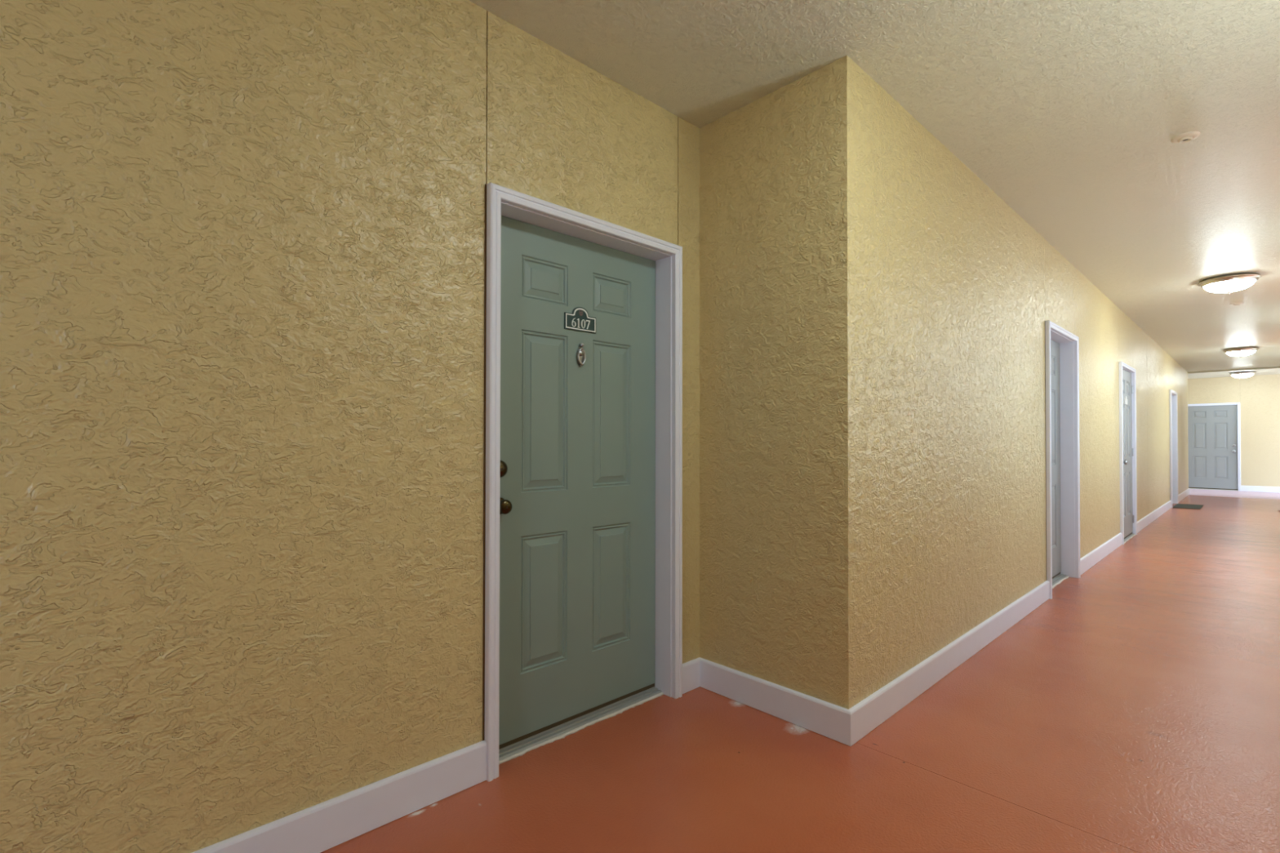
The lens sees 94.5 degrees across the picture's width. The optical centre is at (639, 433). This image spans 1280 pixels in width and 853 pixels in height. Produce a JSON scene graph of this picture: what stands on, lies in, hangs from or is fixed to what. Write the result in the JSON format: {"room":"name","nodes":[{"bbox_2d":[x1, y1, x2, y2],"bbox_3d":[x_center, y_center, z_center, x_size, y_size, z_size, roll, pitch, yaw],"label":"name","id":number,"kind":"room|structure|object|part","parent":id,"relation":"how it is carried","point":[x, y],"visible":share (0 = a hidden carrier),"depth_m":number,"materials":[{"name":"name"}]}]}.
{"room":"apartment hallway","nodes":[
{"label":"apartment hallway","id":0,"kind":"room"},
{"bbox_2d":[0,0,699,852],"bbox_3d":[-3.132,-0.177,-0.174,9.220,2.740,0.250,1,-1,-44],"label":"wall","id":1,"kind":"structure","parent":0,"point":[242,242],"depth_m":1.62,"materials":[{"name":"yellow paint"}]},
{"bbox_3d":[-3.471,-0.182,-0.664,8.053,2.740,0.008,1,-1,-44],"label":"wall panel","id":2,"kind":"part","parent":1,"relation":"part of","materials":[{"name":"yellow paint"}]},
{"bbox_2d":[191,740,486,852],"bbox_3d":[-3.461,1.119,-0.686,8.059,0.133,0.018,1,-1,-44],"label":"baseboard","id":3,"kind":"structure","parent":1,"relation":"attached to","point":[319,828],"depth_m":1.80,"materials":[{"name":"white paint"}]},
{"bbox_3d":[-0.186,-1.191,2.473,1.005,0.648,0.008,1,-1,-44],"label":"wall panel","id":4,"kind":"part","parent":1,"relation":"part of","materials":[{"name":"yellow paint"}]},
{"bbox_2d":[482,182,682,781],"bbox_3d":[-0.235,0.170,2.503,1.016,2.112,0.202,1,-1,-44],"label":"door","id":5,"kind":"structure","parent":1,"relation":"in","point":[583,446],"depth_m":2.50,"materials":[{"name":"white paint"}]},
{"bbox_3d":[-0.390,0.674,2.401,0.226,0.540,0.010,1,-1,-44],"label":"panel","id":6,"kind":"part","parent":5,"relation":"part of","materials":[{"name":"grey paint"}]},
{"bbox_3d":[-0.389,-0.088,2.409,0.226,0.645,0.010,1,-1,-44],"label":"panel","id":7,"kind":"part","parent":5,"relation":"part of","materials":[{"name":"grey paint"}]},
{"bbox_3d":[-0.388,-0.621,2.415,0.226,0.170,0.010,1,-1,-44],"label":"panel","id":8,"kind":"part","parent":5,"relation":"part of","materials":[{"name":"grey paint"}]},
{"bbox_3d":[-0.254,-0.489,2.530,0.168,0.102,0.006,1,-1,-44],"label":"number plate","id":9,"kind":"part","parent":5,"relation":"part of","materials":[{"name":"green metal"}]},
{"bbox_3d":[-0.128,0.677,2.649,0.226,0.540,0.010,1,-1,-44],"label":"panel","id":10,"kind":"part","parent":5,"relation":"part of","materials":[{"name":"grey paint"}]},
{"bbox_3d":[-0.127,-0.618,2.663,0.226,0.170,0.010,1,-1,-44],"label":"panel","id":11,"kind":"part","parent":5,"relation":"part of","materials":[{"name":"grey paint"}]},
{"bbox_3d":[-0.127,-0.085,2.658,0.226,0.645,0.010,1,-1,-44],"label":"panel","id":12,"kind":"part","parent":5,"relation":"part of","materials":[{"name":"grey paint"}]},
{"bbox_3d":[0.235,-0.140,2.864,0.153,2.740,0.008,1,-1,-44],"label":"wall panel","id":13,"kind":"part","parent":1,"relation":"part of","materials":[{"name":"yellow paint"}]},
{"bbox_2d":[682,657,699,693],"bbox_3d":[0.241,1.161,2.839,0.157,0.133,0.018,1,-1,-44],"label":"baseboard","id":14,"kind":"structure","parent":1,"relation":"attached to","point":[691,669],"depth_m":2.83,"materials":[{"name":"white paint"}]},
{"bbox_2d":[699,55,849,709],"bbox_3d":[0.564,-0.140,2.811,0.250,2.740,1.024,1,-1,-44],"label":"wall","id":15,"kind":"structure","parent":0,"point":[774,326],"depth_m":2.59,"materials":[{"name":"yellow paint"}]},
{"bbox_2d":[699,657,850,746],"bbox_3d":[0.558,1.159,2.607,0.018,0.133,0.792,1,-1,-44],"label":"baseboard","id":16,"kind":"structure","parent":15,"relation":"attached to","point":[825,718],"depth_m":2.55,"materials":[{"name":"white paint"}]},
{"bbox_2d":[320,488,1279,852],"bbox_3d":[4.492,1.358,4.955,27.362,0.200,10.000,1,-1,-44],"label":"floor","id":17,"kind":"structure","parent":0,"point":[1135,708],"depth_m":2.24,"materials":[{"name":"orange concrete"}]},
{"bbox_2d":[1172,503,1203,509],"bbox_3d":[9.949,1.320,10.738,0.900,0.011,0.360,1,-1,-44],"label":"doormat","id":18,"kind":"object","parent":17,"relation":"on","point":[1177,505],"visible":1,"depth_m":10.66,"materials":[{"name":"grey fabric"}]},
{"bbox_2d":[468,0,1279,378],"bbox_3d":[4.496,-1.582,4.986,27.362,0.200,10.000,1,-1,-44],"label":"ceiling","id":19,"kind":"structure","parent":0,"point":[1070,112],"depth_m":2.62,"materials":[{"name":"beige paint"}]},
{"bbox_2d":[1170,131,1200,143],"bbox_3d":[2.768,-1.494,3.002,0.112,0.022,0.112,1,-1,-44],"label":"sprinkler","id":20,"kind":"object","parent":19,"relation":"attached to","point":[1186,137],"visible":1,"depth_m":2.98,"materials":[{"name":"beige metal"}]},
{"bbox_2d":[1197,272,1262,294],"bbox_3d":[5.588,-1.397,5.614,0.432,0.154,0.432,1,-1,-44],"label":"ceiling light","id":21,"kind":"object","parent":19,"relation":"attached to","point":[1228,283],"visible":1,"depth_m":5.51,"materials":[{"name":"white glass"}]},
{"bbox_3d":[5.588,-1.385,5.614,0.350,0.078,0.350,1,-1,-44],"label":"lamp shade","id":22,"kind":"part","parent":21,"relation":"part of","materials":[{"name":"white glass"}]},
{"bbox_2d":[1229,302,1244,306],"bbox_3d":[6.693,-1.450,6.635,0.112,0.022,0.112,1,-1,-44],"label":"sprinkler","id":23,"kind":"object","parent":19,"relation":"attached to","point":[1237,303],"visible":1,"depth_m":6.62,"materials":[{"name":"beige metal"}]},
{"bbox_2d":[1222,346,1259,357],"bbox_3d":[10.042,-1.345,9.890,0.432,0.154,0.432,1,-1,-44],"label":"ceiling light","id":24,"kind":"object","parent":19,"relation":"attached to","point":[1243,351],"visible":1,"depth_m":9.78,"materials":[{"name":"white glass"}]},
{"bbox_3d":[10.042,-1.333,9.890,0.350,0.078,0.350,1,-1,-44],"label":"lamp shade","id":25,"kind":"part","parent":24,"relation":"part of","materials":[{"name":"white glass"}]},
{"bbox_2d":[1229,371,1256,378],"bbox_3d":[13.530,-1.304,13.288,0.432,0.154,0.432,1,-1,-44],"label":"ceiling light","id":26,"kind":"object","parent":19,"relation":"attached to","point":[1242,375],"visible":1,"depth_m":13.19,"materials":[{"name":"white glass"}]},
{"bbox_3d":[13.530,-1.292,13.287,0.350,0.078,0.350,1,-1,-44],"label":"lamp shade","id":27,"kind":"part","parent":26,"relation":"part of","materials":[{"name":"white glass"}]},
{"bbox_2d":[848,57,1188,708],"bbox_3d":[6.473,-0.078,7.902,15.814,2.740,0.250,1,-1,-44],"label":"wall","id":28,"kind":"structure","parent":0,"point":[952,293],"depth_m":3.16,"materials":[{"name":"yellow paint"}]},
{"bbox_3d":[1.957,-0.132,3.436,3.114,2.740,0.008,1,-1,-44],"label":"wall panel","id":29,"kind":"part","parent":28,"relation":"part of","materials":[{"name":"yellow paint"}]},
{"bbox_2d":[848,580,1049,746],"bbox_3d":[1.958,1.170,3.406,3.149,0.133,0.018,1,-1,-44],"label":"baseboard","id":30,"kind":"structure","parent":28,"relation":"attached to","point":[871,712],"depth_m":2.90,"materials":[{"name":"white paint"}]},
{"bbox_3d":[3.465,-1.161,4.881,1.036,0.648,0.008,1,-1,-44],"label":"wall panel","id":31,"kind":"part","parent":28,"relation":"part of","materials":[{"name":"yellow paint"}]},
{"bbox_2d":[1044,320,1080,599],"bbox_3d":[3.416,0.200,4.911,1.047,2.112,0.202,1,-1,-44],"label":"door","id":32,"kind":"structure","parent":28,"relation":"in","point":[1061,345],"depth_m":5.18,"materials":[{"name":"white paint"}]},
{"bbox_3d":[3.529,-0.587,5.076,0.234,0.170,0.010,1,-1,-44],"label":"panel","id":33,"kind":"part","parent":32,"relation":"part of","materials":[{"name":"grey paint"}]},
{"bbox_3d":[3.528,-0.055,5.070,0.234,0.645,0.010,1,-1,-44],"label":"panel","id":34,"kind":"part","parent":32,"relation":"part of","materials":[{"name":"grey paint"}]},
{"bbox_3d":[3.527,0.708,5.062,0.234,0.540,0.010,1,-1,-44],"label":"panel","id":35,"kind":"part","parent":32,"relation":"part of","materials":[{"name":"grey paint"}]},
{"bbox_3d":[4.693,-0.100,6.040,2.351,2.740,0.008,1,-1,-44],"label":"wall panel","id":36,"kind":"part","parent":28,"relation":"part of","materials":[{"name":"yellow paint"}]},
{"bbox_2d":[1080,533,1122,574],"bbox_3d":[4.701,1.201,6.018,2.360,0.133,0.018,1,-1,-44],"label":"baseboard","id":37,"kind":"structure","parent":28,"relation":"attached to","point":[1088,561],"depth_m":5.89,"materials":[{"name":"white paint"}]},
{"bbox_3d":[5.934,-1.132,7.232,1.066,0.648,0.008,1,-1,-44],"label":"wall panel","id":38,"kind":"part","parent":28,"relation":"part of","materials":[{"name":"yellow paint"}]},
{"bbox_2d":[1119,361,1137,544],"bbox_3d":[5.928,0.228,7.222,1.070,2.112,0.132,1,-1,-44],"label":"door","id":39,"kind":"structure","parent":28,"relation":"in","point":[1127,380],"depth_m":7.31,"materials":[{"name":"white paint"}]},
{"bbox_3d":[5.789,-0.562,7.098,0.241,0.170,0.010,1,-1,-44],"label":"panel","id":40,"kind":"part","parent":39,"relation":"part of","materials":[{"name":"grey paint"}]},
{"bbox_3d":[5.788,-0.030,7.092,0.241,0.645,0.010,1,-1,-44],"label":"panel","id":41,"kind":"part","parent":39,"relation":"part of","materials":[{"name":"grey paint"}]},
{"bbox_3d":[5.787,0.732,7.084,0.241,0.540,0.010,1,-1,-44],"label":"panel","id":42,"kind":"part","parent":39,"relation":"part of","materials":[{"name":"grey paint"}]},
{"bbox_3d":[6.067,-0.559,7.363,0.241,0.170,0.010,1,-1,-44],"label":"panel","id":43,"kind":"part","parent":39,"relation":"part of","materials":[{"name":"grey paint"}]},
{"bbox_3d":[6.067,-0.027,7.357,0.241,0.645,0.010,1,-1,-44],"label":"panel","id":44,"kind":"part","parent":39,"relation":"part of","materials":[{"name":"grey paint"}]},
{"bbox_3d":[6.066,0.736,7.349,0.241,0.540,0.010,1,-1,-44],"label":"panel","id":45,"kind":"part","parent":39,"relation":"part of","materials":[{"name":"grey paint"}]},
{"bbox_3d":[6.824,-0.076,8.069,1.386,2.740,0.008,1,-1,-44],"label":"wall panel","id":46,"kind":"part","parent":28,"relation":"part of","materials":[{"name":"yellow paint"}]},
{"bbox_2d":[1137,500,1171,533],"bbox_3d":[7.901,1.238,9.064,4.345,0.133,0.018,1,-1,-44],"label":"baseboard","id":47,"kind":"structure","parent":28,"relation":"attached to","point":[1147,520],"depth_m":8.77,"materials":[{"name":"white paint"}]},
{"bbox_3d":[8.395,-0.058,9.565,2.946,2.740,0.008,1,-1,-44],"label":"wall panel","id":48,"kind":"part","parent":28,"relation":"part of","materials":[{"name":"yellow paint"}]},
{"bbox_3d":[9.852,-1.087,10.962,1.066,0.648,0.008,1,-1,-44],"label":"wall panel","id":49,"kind":"part","parent":28,"relation":"part of","materials":[{"name":"yellow paint"}]},
{"bbox_2d":[1168,389,1177,507],"bbox_3d":[9.803,0.273,10.992,1.077,2.112,0.202,1,-1,-44],"label":"door","id":50,"kind":"structure","parent":28,"relation":"in","point":[1173,420],"depth_m":11.28,"materials":[{"name":"white paint"}]},
{"bbox_3d":[10.738,-0.031,11.796,1.376,2.740,0.008,1,-1,-44],"label":"wall panel","id":51,"kind":"part","parent":28,"relation":"part of","materials":[{"name":"yellow paint"}]},
{"bbox_2d":[1177,488,1189,502],"bbox_3d":[11.277,1.277,12.278,2.849,0.133,0.018,1,-1,-44],"label":"baseboard","id":52,"kind":"structure","parent":28,"relation":"attached to","point":[1182,495],"depth_m":12.17,"materials":[{"name":"white paint"}]},
{"bbox_3d":[11.761,-0.019,12.770,1.440,2.740,0.008,1,-1,-44],"label":"wall panel","id":53,"kind":"part","parent":28,"relation":"part of","materials":[{"name":"yellow paint"}]},
{"bbox_2d":[1187,373,1279,493],"bbox_3d":[14.312,0.001,14.318,0.250,2.740,10.000,1,-1,-44],"label":"wall","id":54,"kind":"structure","parent":0,"point":[1258,397],"depth_m":13.95,"materials":[{"name":"yellow paint"}]},
{"bbox_3d":[13.974,-1.044,14.510,0.008,0.648,1.040,1,-1,-44],"label":"wall panel","id":55,"kind":"part","parent":54,"relation":"part of","materials":[{"name":"yellow paint"}]},
{"bbox_2d":[1187,402,1240,491],"bbox_3d":[13.986,0.316,14.509,0.132,2.112,1.040,1,-1,-44],"label":"door","id":56,"kind":"structure","parent":54,"relation":"in","point":[1214,431],"depth_m":14.45,"materials":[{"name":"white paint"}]},
{"bbox_3d":[13.859,-0.471,14.654,0.010,0.170,0.234,1,-1,-44],"label":"panel","id":57,"kind":"part","parent":56,"relation":"part of","materials":[{"name":"grey paint"}]},
{"bbox_3d":[13.858,0.061,14.648,0.010,0.645,0.234,1,-1,-44],"label":"panel","id":58,"kind":"part","parent":56,"relation":"part of","materials":[{"name":"grey paint"}]},
{"bbox_3d":[13.857,0.824,14.640,0.010,0.540,0.234,1,-1,-44],"label":"panel","id":59,"kind":"part","parent":56,"relation":"part of","materials":[{"name":"grey paint"}]},
{"bbox_3d":[14.116,-0.474,14.384,0.010,0.170,0.234,1,-1,-44],"label":"panel","id":60,"kind":"part","parent":56,"relation":"part of","materials":[{"name":"grey paint"}]},
{"bbox_3d":[14.115,0.059,14.378,0.010,0.645,0.234,1,-1,-44],"label":"panel","id":61,"kind":"part","parent":56,"relation":"part of","materials":[{"name":"grey paint"}]},
{"bbox_3d":[14.114,0.821,14.370,0.010,0.540,0.234,1,-1,-44],"label":"panel","id":62,"kind":"part","parent":56,"relation":"part of","materials":[{"name":"grey paint"}]},
{"bbox_2d":[1187,366,1279,373],"bbox_3d":[12.925,-1.372,12.619,0.040,0.035,1.874,1,-1,-44],"label":"trim","id":63,"kind":"structure","parent":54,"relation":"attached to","point":[1270,367],"depth_m":12.73,"materials":[{"name":"beige paint"}]},
{"bbox_3d":[16.002,-0.018,12.367,0.008,2.740,4.844,1,-1,-44],"label":"wall panel","id":64,"kind":"part","parent":54,"relation":"part of","materials":[{"name":"yellow paint"}]},
{"bbox_2d":[1240,485,1279,493],"bbox_3d":[15.990,1.283,12.345,0.018,0.133,4.847,1,-1,-44],"label":"baseboard","id":65,"kind":"structure","parent":54,"relation":"attached to","point":[1243,488],"depth_m":13.86,"materials":[{"name":"white paint"}]}
]}

